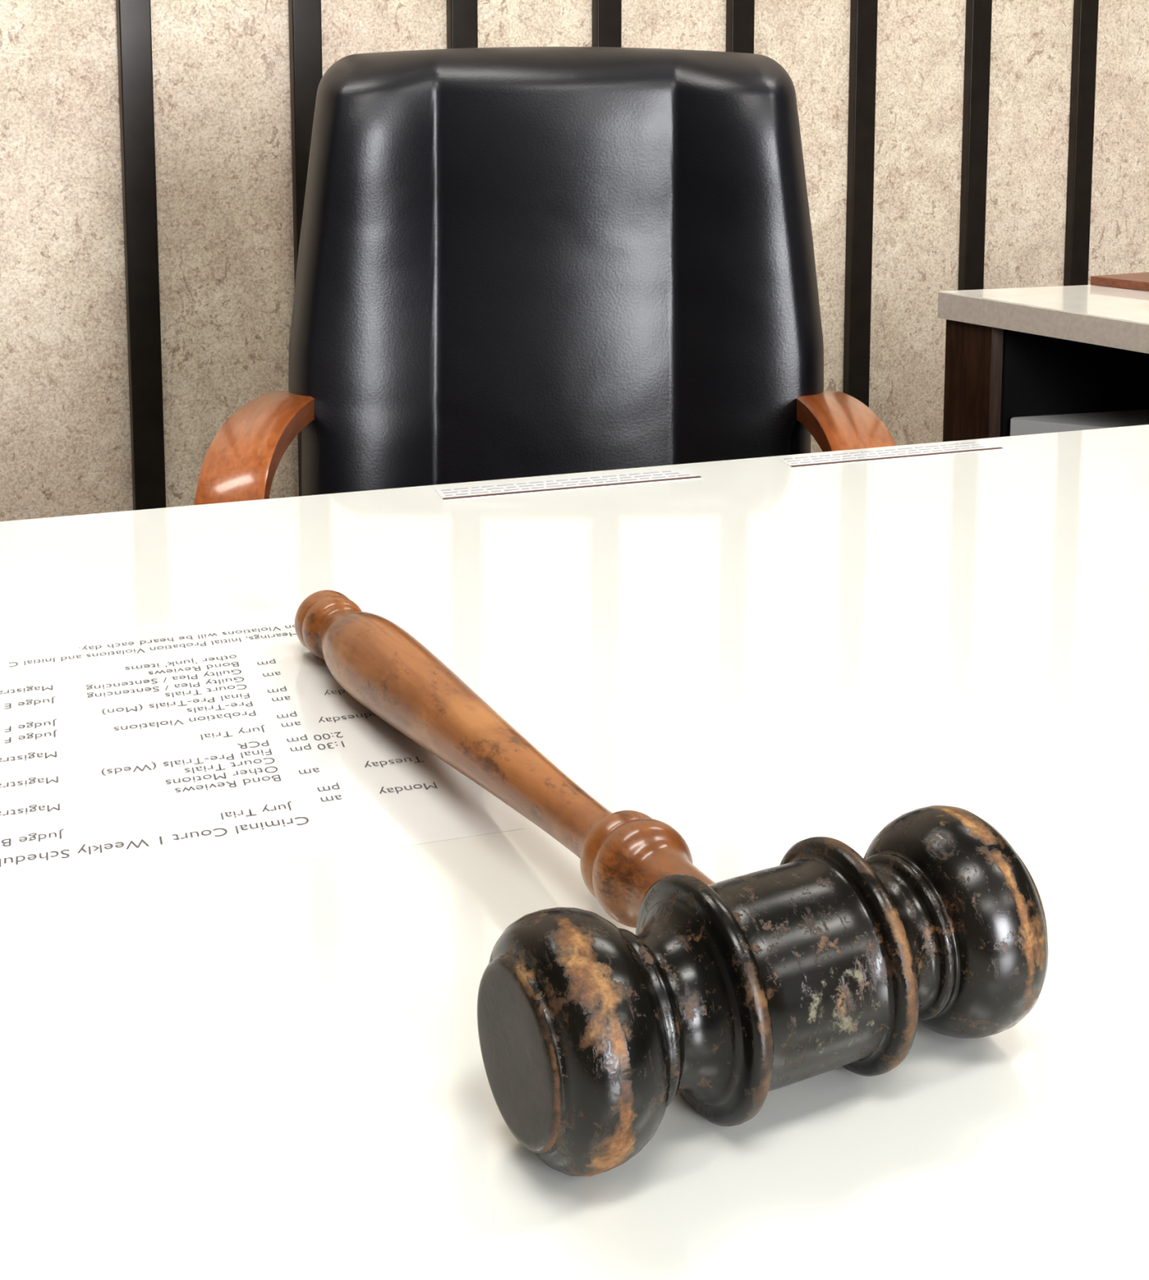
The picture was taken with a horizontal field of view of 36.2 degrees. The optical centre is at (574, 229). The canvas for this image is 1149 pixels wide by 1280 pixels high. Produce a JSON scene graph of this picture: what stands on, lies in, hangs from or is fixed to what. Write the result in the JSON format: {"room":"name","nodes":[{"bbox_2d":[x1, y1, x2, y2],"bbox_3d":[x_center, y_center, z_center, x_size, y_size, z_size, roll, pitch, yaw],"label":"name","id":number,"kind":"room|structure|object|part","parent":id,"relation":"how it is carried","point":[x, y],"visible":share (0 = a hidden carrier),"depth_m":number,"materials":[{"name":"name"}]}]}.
{"room":"courtroom","nodes":[
{"label":"courtroom","id":0,"kind":"room"},
{"bbox_2d":[0,0,1148,521],"bbox_3d":[0.296,-0.772,2.718,7.000,2.900,0.103,-4,8,-27],"label":"wall","id":1,"kind":"structure","parent":0,"point":[221,80],"depth_m":2.40,"materials":[{"name":"stone"}]},
{"bbox_2d":[115,0,1097,510],"bbox_3d":[0.356,-0.767,2.682,6.726,2.898,0.018,-4,8,-27],"label":"trim","id":2,"kind":"structure","parent":1,"relation":"attached to","point":[133,16],"depth_m":2.68,"materials":[{"name":"black wood"}]},
{"bbox_3d":[1.669,1.068,0.211,7.200,0.100,6.400,-4,8,-27],"label":"floor","id":3,"kind":"structure","parent":0,"visible":0},
{"bbox_2d":[194,46,895,505],"bbox_3d":[-0.017,0.342,1.556,0.613,0.990,0.597,0,7,0],"label":"office chair","id":4,"kind":"object","parent":3,"relation":"on","point":[515,262],"visible":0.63,"depth_m":1.68,"materials":[{"name":"black leather"}]},
{"bbox_3d":[-0.244,0.322,1.609,0.129,0.325,0.378,0,7,0],"label":"armrest","id":5,"kind":"part","parent":4,"relation":"part of","materials":[{"name":"brown wood"}]},
{"bbox_3d":[0.208,0.322,1.609,0.129,0.325,0.378,0,7,0],"label":"armrest","id":6,"kind":"part","parent":4,"relation":"part of","materials":[{"name":"brown wood"}]},
{"bbox_2d":[0,424,1148,1279],"bbox_3d":[-0.126,0.583,0.642,2.000,0.750,0.850,-2,8,-17],"label":"table","id":7,"kind":"object","parent":3,"relation":"on","point":[277,1072],"visible":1,"depth_m":0.56,"materials":[{"name":"white laminate"}]},
{"bbox_2d":[0,597,524,905],"bbox_3d":[-0.194,0.199,0.686,0.290,0.001,0.250,-2,8,-17],"label":"sheet","id":8,"kind":"object","parent":7,"relation":"on","point":[151,752],"visible":0.92,"depth_m":0.66,"materials":[{"name":"white paper"}]},
{"bbox_2d":[434,467,701,500],"bbox_3d":[-0.003,0.151,1.048,0.159,0.001,0.024,-2,8,-17],"label":"paper","id":9,"kind":"object","parent":7,"relation":"on","point":[683,473],"visible":1,"depth_m":1.05,"materials":[{"name":"white paper"}]},
{"bbox_2d":[294,590,1047,1176],"bbox_3d":[-0.024,0.178,0.607,0.153,0.061,0.389,-4,8,-28],"label":"gavel","id":10,"kind":"object","parent":7,"relation":"on","point":[726,994],"visible":1,"depth_m":0.45,"materials":[{"name":"black paint"}]},
{"bbox_3d":[-0.033,0.184,0.628,0.034,0.034,0.346,-4,6,-27],"label":"handle","id":11,"kind":"part","parent":10,"relation":"part of","materials":[{"name":"brown wood"}]},
{"bbox_2d":[780,441,1003,467],"bbox_3d":[0.202,0.143,1.116,0.148,0.001,0.020,-2,8,-18],"label":"printed card","id":12,"kind":"object","parent":7,"relation":"on","point":[842,458],"visible":1,"depth_m":1.11,"materials":[{"name":"white paper"}]},
{"bbox_2d":[937,284,1148,441],"bbox_3d":[0.869,0.445,1.702,0.949,0.750,0.410,-2,8,-13],"label":"desk","id":13,"kind":"object","parent":3,"relation":"on","point":[1023,361],"visible":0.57,"depth_m":1.72,"materials":[{"name":"laminate"}]},
{"bbox_3d":[0.678,0.440,1.839,0.625,0.724,0.049,-2,8,-13],"label":"panel","id":14,"kind":"part","parent":13,"relation":"part of","materials":[{"name":"brown wood"}]},
{"bbox_2d":[1009,408,1148,435],"bbox_3d":[0.562,0.204,1.698,0.276,0.036,0.115,0,7,0],"label":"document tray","id":15,"kind":"object","parent":13,"relation":"on","point":[1022,421],"depth_m":1.71,"materials":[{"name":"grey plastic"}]},
{"bbox_2d":[1089,271,1148,291],"bbox_3d":[0.651,0.058,1.731,0.258,0.009,0.098,7,10,41],"label":"wooden board","id":16,"kind":"object","parent":13,"relation":"on","point":[1135,281],"visible":1,"depth_m":1.76,"materials":[{"name":"brown wood"}]}
]}

